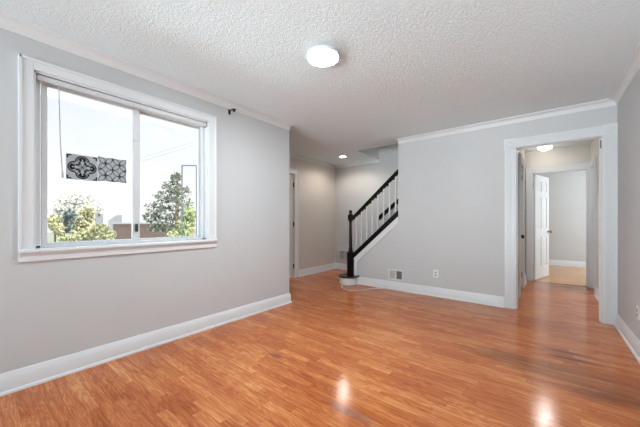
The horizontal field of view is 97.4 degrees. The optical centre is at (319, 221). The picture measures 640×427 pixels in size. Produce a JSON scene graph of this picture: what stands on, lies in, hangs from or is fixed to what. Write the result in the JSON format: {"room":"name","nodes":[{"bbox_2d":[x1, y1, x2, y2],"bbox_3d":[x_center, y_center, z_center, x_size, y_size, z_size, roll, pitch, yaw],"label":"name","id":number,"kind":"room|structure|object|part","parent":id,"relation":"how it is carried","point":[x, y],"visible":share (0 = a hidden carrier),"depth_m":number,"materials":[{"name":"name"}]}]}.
{"room":"empty living room","nodes":[
{"label":"empty living room","id":0,"kind":"room"},
{"bbox_2d":[0,28,288,373],"bbox_3d":[-2.579,-0.097,1.300,0.160,2.440,6.715,0,0,39],"label":"wall","id":1,"kind":"structure","parent":0,"point":[50,309],"depth_m":2.44,"materials":[{"name":"grey paint"}]},
{"bbox_2d":[18,53,217,261],"bbox_3d":[-1.608,-0.419,2.474,0.195,1.388,1.446,0,0,39],"label":"window","id":2,"kind":"structure","parent":1,"relation":"in","point":[30,249],"depth_m":2.16,"materials":[{"name":"white paint"}]},
{"bbox_2d":[66,153,97,180],"bbox_3d":[-1.857,-0.418,2.196,0.001,0.194,0.194,0,0,39],"label":"sticker","id":3,"kind":"object","parent":2,"relation":"attached to","point":[78,167],"visible":1,"depth_m":2.19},
{"bbox_3d":[-1.810,-0.407,2.262,0.033,1.164,0.622,0,0,39],"label":"sash","id":4,"kind":"part","parent":2,"relation":"part of","materials":[{"name":"white plastic"}]},
{"bbox_2d":[98,156,125,182],"bbox_3d":[-1.735,-0.426,2.350,0.001,0.198,0.198,0,0,39],"label":"sticker","id":5,"kind":"object","parent":2,"relation":"attached to","point":[109,169],"visible":1,"depth_m":2.34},
{"bbox_3d":[-1.608,0.203,2.474,0.195,0.024,1.442,0,0,39],"label":"sill","id":6,"kind":"part","parent":2,"relation":"part of","materials":[{"name":"white paint"}]},
{"bbox_3d":[-1.649,-0.418,2.499,0.090,1.218,1.262,0,0,39],"label":"frame","id":7,"kind":"part","parent":2,"relation":"part of","materials":[{"name":"white plastic"}]},
{"bbox_2d":[36,73,206,177],"bbox_3d":[-1.589,-0.671,2.451,0.049,0.709,1.261,0,0,39],"label":"blind headrail","id":8,"kind":"object","parent":2,"relation":"attached to","point":[40,78],"visible":0.96,"depth_m":2.23,"materials":[{"name":"white plastic"}]},
{"bbox_3d":[-1.588,-1.002,2.451,0.044,0.035,1.258,0,0,39],"label":"rail","id":9,"kind":"part","parent":8,"relation":"part of","materials":[{"name":"white plastic"}]},
{"bbox_3d":[-1.473,-0.407,2.749,0.033,1.164,0.630,0,0,39],"label":"sash","id":10,"kind":"part","parent":2,"relation":"part of","materials":[{"name":"white plastic"}]},
{"bbox_2d":[0,293,291,396],"bbox_3d":[-2.450,1.056,1.311,0.028,0.135,6.593,0,0,39],"label":"baseboard","id":11,"kind":"structure","parent":1,"relation":"attached to","point":[29,376],"depth_m":2.31,"materials":[{"name":"white paint"}]},
{"bbox_2d":[0,12,292,130],"bbox_3d":[-2.443,-1.283,1.288,0.068,0.068,6.565,0,0,39],"label":"trim","id":12,"kind":"structure","parent":1,"relation":"attached to","point":[7,22],"depth_m":2.30,"materials":[{"name":"white paint"}]},
{"bbox_2d":[289,157,334,269],"bbox_3d":[-0.487,-0.097,5.707,0.120,2.440,2.785,0,0,39],"label":"wall","id":13,"kind":"structure","parent":0,"point":[316,181],"depth_m":6.10,"materials":[{"name":"paint"}]},
{"bbox_2d":[289,173,293,277],"bbox_3d":[-0.781,0.088,5.237,0.111,2.046,0.902,0,0,39],"label":"door","id":14,"kind":"structure","parent":13,"relation":"in","point":[291,176],"depth_m":5.54,"materials":[{"name":"paint"}]},
{"bbox_2d":[289,168,298,277],"bbox_3d":[-0.825,0.045,5.263,0.146,2.157,1.094,0,0,39],"label":"trim","id":15,"kind":"structure","parent":13,"relation":"attached to","point":[295,172],"depth_m":5.61,"materials":[{"name":"white paint"}]},
{"bbox_2d":[289,152,335,167],"bbox_3d":[-0.445,-1.283,5.609,0.068,0.068,2.685,0,0,39],"label":"trim","id":16,"kind":"structure","parent":13,"relation":"attached to","point":[292,155],"depth_m":5.94,"materials":[{"name":"white paint"}]},
{"bbox_2d":[299,263,335,276],"bbox_3d":[-0.028,1.056,6.163,0.028,0.135,1.300,0,0,39],"label":"baseboard","id":17,"kind":"structure","parent":13,"relation":"attached to","point":[317,269],"depth_m":6.11,"materials":[{"name":"white paint"}]},
{"bbox_2d":[0,265,639,426],"bbox_3d":[1.359,1.183,2.505,7.400,0.120,13.510,0,0,39],"label":"floor","id":18,"kind":"structure","parent":0,"point":[333,355],"depth_m":2.10,"materials":[{"name":"brown wood"}]},
{"bbox_2d":[341,285,387,290],"bbox_3d":[0.698,1.117,4.612,0.777,0.011,0.317,0,0,18],"label":"cable","id":19,"kind":"object","parent":18,"relation":"on","point":[341,285],"visible":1,"depth_m":4.63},
{"bbox_2d":[339,169,397,284],"bbox_3d":[1.590,0.062,4.835,2.305,2.122,1.353,0,0,39],"label":"staircase","id":20,"kind":"structure","parent":18,"relation":"on","point":[348,278],"depth_m":4.91,"materials":[{"name":"white paint"}]},
{"bbox_3d":[0.560,0.385,5.151,0.100,1.177,0.100,0,0,39],"label":"newel post","id":21,"kind":"part","parent":20,"relation":"part of","materials":[{"name":"black paint"}]},
{"bbox_3d":[0.958,0.268,4.878,0.883,0.880,0.154,0,0,39],"label":"shoe rail","id":22,"kind":"part","parent":20,"relation":"part of","materials":[{"name":"black paint"}]},
{"bbox_3d":[0.910,0.264,4.815,0.879,0.803,0.012,0,0,39],"label":"shoe moulding","id":23,"kind":"part","parent":20,"relation":"part of","materials":[{"name":"black paint"}]},
{"bbox_3d":[1.014,-0.515,4.834,1.045,0.968,0.064,0,0,39],"label":"handrail","id":24,"kind":"part","parent":20,"relation":"part of","materials":[{"name":"black paint"}]},
{"bbox_3d":[0.943,0.349,4.808,0.826,0.848,0.018,0,0,39],"label":"stringer trim","id":25,"kind":"part","parent":20,"relation":"part of","materials":[{"name":"white paint"}]},
{"bbox_2d":[0,0,639,164],"bbox_3d":[1.398,-1.457,2.473,7.300,0.280,13.510,0,0,39],"label":"ceiling","id":26,"kind":"structure","parent":0,"point":[404,68],"depth_m":2.23,"materials":[{"name":"white paint"}]},
{"bbox_2d":[307,45,338,66],"bbox_3d":[0.024,-1.293,2.198,0.255,0.047,0.255,0,0,39],"label":"ceiling lamp","id":27,"kind":"object","parent":26,"relation":"attached to","point":[321,55],"visible":1,"depth_m":2.17,"materials":[{"name":"white plastic"}]},
{"bbox_2d":[537,145,552,150],"bbox_3d":[3.907,-1.270,4.878,0.220,0.094,0.220,0,0,39],"label":"hall ceiling light","id":28,"kind":"object","parent":26,"relation":"attached to","point":[543,148],"visible":0.74,"depth_m":4.83,"materials":[{"name":"white plastic"}]},
{"bbox_2d":[335,144,397,263],"bbox_3d":[1.729,-0.247,5.667,3.595,2.740,0.123,0,0,39],"label":"wall","id":29,"kind":"structure","parent":0,"point":[354,185],"depth_m":6.24,"materials":[{"name":"grey paint"}]},
{"bbox_2d":[335,263,346,269],"bbox_3d":[0.729,1.056,6.373,0.950,0.135,0.028,0,0,39],"label":"baseboard","id":30,"kind":"structure","parent":29,"relation":"attached to","point":[338,265],"depth_m":6.55,"materials":[{"name":"white paint"}]},
{"bbox_2d":[339,250,347,260],"bbox_3d":[0.581,0.798,6.500,0.360,0.255,0.013,0,0,39],"label":"air vent","id":31,"kind":"object","parent":29,"relation":"in","point":[342,253],"visible":0.63,"depth_m":6.52,"materials":[{"name":"white metal"}]},
{"bbox_2d":[335,159,379,168],"bbox_3d":[0.794,-1.283,6.295,1.150,0.068,0.068,0,0,39],"label":"trim","id":32,"kind":"structure","parent":29,"relation":"attached to","point":[372,160],"depth_m":6.25,"materials":[{"name":"white paint"}]},
{"bbox_2d":[379,199,397,219],"bbox_3d":[1.802,-0.626,5.470,1.405,1.211,0.100,0,0,39],"label":"wall handrail","id":33,"kind":"object","parent":29,"relation":"attached to","point":[392,205],"visible":0.14,"depth_m":5.74,"materials":[{"name":"black paint"}]},
{"bbox_2d":[358,147,378,158],"bbox_3d":[1.871,-2.448,4.910,2.500,2.258,1.090,0,0,39],"label":"wall","id":34,"kind":"structure","parent":0,"point":[374,152],"depth_m":5.75,"materials":[{"name":"grey paint"}]},
{"bbox_2d":[357,105,616,306],"bbox_3d":[2.000,-0.097,4.054,3.400,2.440,0.120,0,0,39],"label":"wall","id":35,"kind":"structure","parent":0,"point":[451,188],"depth_m":4.01,"materials":[{"name":"grey paint"}]},
{"bbox_2d":[354,262,356,275],"bbox_3d":[0.681,0.888,5.091,0.080,0.470,0.144,0,0,39],"label":"trim","id":36,"kind":"structure","parent":35,"relation":"attached to","point":[355,264],"depth_m":5.05,"materials":[{"name":"white paint"}]},
{"bbox_2d":[388,269,402,280],"bbox_3d":[1.234,0.877,4.579,0.255,0.178,0.013,0,0,39],"label":"air vent","id":37,"kind":"object","parent":35,"relation":"in","point":[393,274],"visible":1,"depth_m":4.58,"materials":[{"name":"white metal"}]},
{"bbox_2d":[357,276,503,307],"bbox_3d":[1.531,1.056,4.333,2.198,0.135,0.028,0,0,39],"label":"baseboard","id":38,"kind":"structure","parent":35,"relation":"attached to","point":[491,300],"depth_m":4.17,"materials":[{"name":"white paint"}]},
{"bbox_2d":[433,270,437,277],"bbox_3d":[1.725,0.787,4.191,0.072,0.116,0.008,0,0,39],"label":"wall outlet","id":39,"kind":"object","parent":35,"relation":"attached to","point":[435,272],"visible":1,"depth_m":4.19,"materials":[{"name":"white plastic"}]},
{"bbox_2d":[397,98,615,143],"bbox_3d":[2.213,-1.283,3.764,2.465,0.068,0.068,0,0,39],"label":"trim","id":40,"kind":"structure","parent":35,"relation":"attached to","point":[605,102],"depth_m":3.55,"materials":[{"name":"white paint"}]},
{"bbox_2d":[504,123,617,324],"bbox_3d":[2.827,0.034,3.373,1.029,2.178,0.160,0,0,39],"label":"trim","id":41,"kind":"structure","parent":35,"relation":"attached to","point":[607,133],"depth_m":3.14,"materials":[{"name":"white paint"}]},
{"bbox_2d":[518,149,524,299],"bbox_3d":[3.188,-0.097,4.541,0.110,2.440,2.124,0,0,39],"label":"wall","id":42,"kind":"structure","parent":0,"point":[522,151],"depth_m":4.00,"materials":[{"name":"paint"}]},
{"bbox_2d":[519,153,524,298],"bbox_3d":[3.118,0.070,4.433,0.136,2.107,0.934,0,0,39],"label":"door","id":43,"kind":"structure","parent":42,"relation":"attached to","point":[521,161],"depth_m":4.69,"materials":[{"name":"white paint"}]},
{"bbox_2d":[525,144,590,273],"bbox_3d":[4.857,-0.097,4.645,4.600,2.440,0.120,0,0,39],"label":"wall","id":44,"kind":"structure","parent":0,"point":[577,154],"depth_m":5.05,"materials":[{"name":"paint"}]},
{"bbox_2d":[533,174,551,279],"bbox_3d":[4.371,0.113,5.551,0.765,2.000,0.177,0,0,-35],"label":"door","id":45,"kind":"structure","parent":44,"relation":"in","point":[541,231],"depth_m":5.49,"materials":[{"name":"white paint"}]},
{"bbox_2d":[526,163,588,286],"bbox_3d":[4.284,0.065,5.086,0.887,2.117,0.146,0,0,39],"label":"trim","id":46,"kind":"structure","parent":44,"relation":"attached to","point":[581,166],"depth_m":5.25,"materials":[{"name":"white paint"}]},
{"bbox_2d":[533,170,585,261],"bbox_3d":[6.579,-0.097,6.802,4.600,2.440,0.120,0,0,39],"label":"wall","id":47,"kind":"structure","parent":0,"point":[567,190],"depth_m":7.03,"materials":[{"name":"grey paint"}]},
{"bbox_2d":[549,259,585,266],"bbox_3d":[6.298,1.056,6.931,3.800,0.135,0.028,0,0,39],"label":"baseboard","id":48,"kind":"structure","parent":47,"relation":"attached to","point":[551,262],"depth_m":7.02,"materials":[{"name":"white paint"}]},
{"bbox_2d":[591,70,639,340],"bbox_3d":[1.356,-0.097,0.613,0.125,2.440,10.550,0,0,39],"label":"wall","id":49,"kind":"structure","parent":0,"point":[628,107],"depth_m":2.62,"materials":[{"name":"grey paint"}]},
{"bbox_2d":[589,156,596,294],"bbox_3d":[4.413,0.072,4.462,0.146,2.102,0.664,0,0,39],"label":"trim","id":50,"kind":"structure","parent":49,"relation":"attached to","point":[593,163],"depth_m":4.68,"materials":[{"name":"white paint"}]},
{"bbox_2d":[595,288,598,301],"bbox_3d":[3.703,1.056,3.670,0.028,0.135,1.364,0,0,39],"label":"baseboard","id":51,"kind":"structure","parent":49,"relation":"attached to","point":[597,289],"depth_m":4.06,"materials":[{"name":"white paint"}]},
{"bbox_2d":[609,42,639,104],"bbox_3d":[0.627,-1.283,-0.145,0.068,0.068,8.156,0,0,39],"label":"trim","id":52,"kind":"structure","parent":49,"relation":"attached to","point":[632,68],"depth_m":2.50,"materials":[{"name":"white paint"}]},
{"bbox_2d":[614,313,639,363],"bbox_3d":[0.637,1.056,-0.165,0.028,0.135,8.136,0,0,39],"label":"baseboard","id":53,"kind":"structure","parent":49,"relation":"attached to","point":[628,336],"depth_m":2.55,"materials":[{"name":"white paint"}]},
{"bbox_2d":[636,305,638,320],"bbox_3d":[2.654,0.766,2.347,0.008,0.116,0.072,0,0,39],"label":"wall outlet","id":54,"kind":"object","parent":49,"relation":"attached to","point":[637,306],"visible":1,"depth_m":2.34,"materials":[{"name":"white plastic"}]},
{"label":"outside","id":55,"kind":"structure","parent":0,"visible":0},
{"bbox_2d":[40,229,195,244],"bbox_3d":[-44.199,4.223,60.850,135.000,0.200,200.000,0,0,39],"label":"ground","id":56,"kind":"structure","parent":55,"point":[50,237],"depth_m":70.62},
{"bbox_2d":[47,214,65,241],"bbox_3d":[-14.132,1.859,15.020,0.883,4.529,0.707,0,0,2],"label":"shrub","id":57,"kind":"object","parent":56,"relation":"on","point":[55,221],"visible":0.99,"depth_m":14.90,"materials":[{"name":"green plant"}]},
{"bbox_2d":[58,208,76,241],"bbox_3d":[-14.426,1.689,16.016,0.999,4.868,0.750,0,0,-6],"label":"shrub","id":58,"kind":"object","parent":56,"relation":"on","point":[69,216],"visible":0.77,"depth_m":15.92,"materials":[{"name":"green plant"}]},
{"bbox_2d":[49,193,104,240],"bbox_3d":[-25.882,0.577,30.021,5.196,7.092,2.638,0,0,-13],"label":"tree","id":59,"kind":"object","parent":56,"relation":"on","point":[70,196],"visible":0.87,"depth_m":29.87,"materials":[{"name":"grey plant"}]},
{"bbox_2d":[67,204,97,235],"bbox_3d":[-14.320,1.538,17.019,1.656,5.170,1.514,0,0,39],"label":"tree","id":60,"kind":"object","parent":56,"relation":"on","point":[85,224],"visible":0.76,"depth_m":16.86,"materials":[{"name":"green plant"}]},
{"bbox_2d":[56,223,116,241],"bbox_3d":[-9.965,2.087,11.990,2.451,4.072,0.847,0,0,-4],"label":"hedge","id":61,"kind":"object","parent":56,"relation":"on","point":[91,234],"visible":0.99,"depth_m":11.87,"materials":[{"name":"green plant"}]},
{"bbox_2d":[95,199,149,239],"bbox_3d":[-36.804,0.173,52.459,4.523,7.900,9.081,0,0,0],"label":"church","id":62,"kind":"structure","parent":56,"relation":"on","point":[101,218],"depth_m":49.00,"materials":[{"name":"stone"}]},
{"bbox_2d":[112,222,195,238],"bbox_3d":[-16.398,2.117,28.500,5.528,4.012,5.600,0,0,0],"label":"brick building","id":63,"kind":"structure","parent":56,"relation":"on","point":[123,229],"depth_m":26.00,"materials":[{"name":"brown brick"}]},
{"bbox_2d":[141,172,193,236],"bbox_3d":[-6.975,0.912,13.014,2.464,6.423,1.390,0,0,6],"label":"conifer tree","id":64,"kind":"object","parent":56,"relation":"on","point":[175,178],"visible":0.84,"depth_m":12.90,"materials":[{"name":"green plant"}]},
{"bbox_2d":[167,206,195,236],"bbox_3d":[-5.402,1.756,10.998,1.128,4.735,0.823,0,0,-2],"label":"leafy shrub","id":65,"kind":"object","parent":56,"relation":"on","point":[189,215],"visible":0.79,"depth_m":10.90,"materials":[{"name":"green plant"}]},
{"bbox_2d":[181,165,196,235],"bbox_3d":[-2.886,1.441,6.200,0.348,5.364,0.028,0,0,0],"label":"metal frame","id":66,"kind":"object","parent":56,"relation":"on","point":[181,165],"visible":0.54,"depth_m":6.19,"materials":[{"name":"white metal"}]},
{"bbox_3d":[-3.503,-0.180,12.000,0.260,8.607,1.000,0,0,39],"label":"utility pole","id":67,"kind":"object","parent":56,"relation":"on","visible":0},
{"bbox_2d":[48,140,196,183],"bbox_3d":[-25.458,-4.650,28.328,54.758,1.092,0.021,0,0,36],"label":"overhead wire","id":68,"kind":"object","parent":67,"relation":"attached to","point":[196,140],"visible":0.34,"depth_m":16.97,"materials":[{"name":"black metal"}]},
{"bbox_2d":[50,144,196,185],"bbox_3d":[-25.791,-4.230,28.056,54.758,1.092,0.021,0,0,36],"label":"overhead wire","id":69,"kind":"object","parent":67,"relation":"attached to","point":[196,144],"visible":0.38,"depth_m":16.00,"materials":[{"name":"black metal"}]}
]}

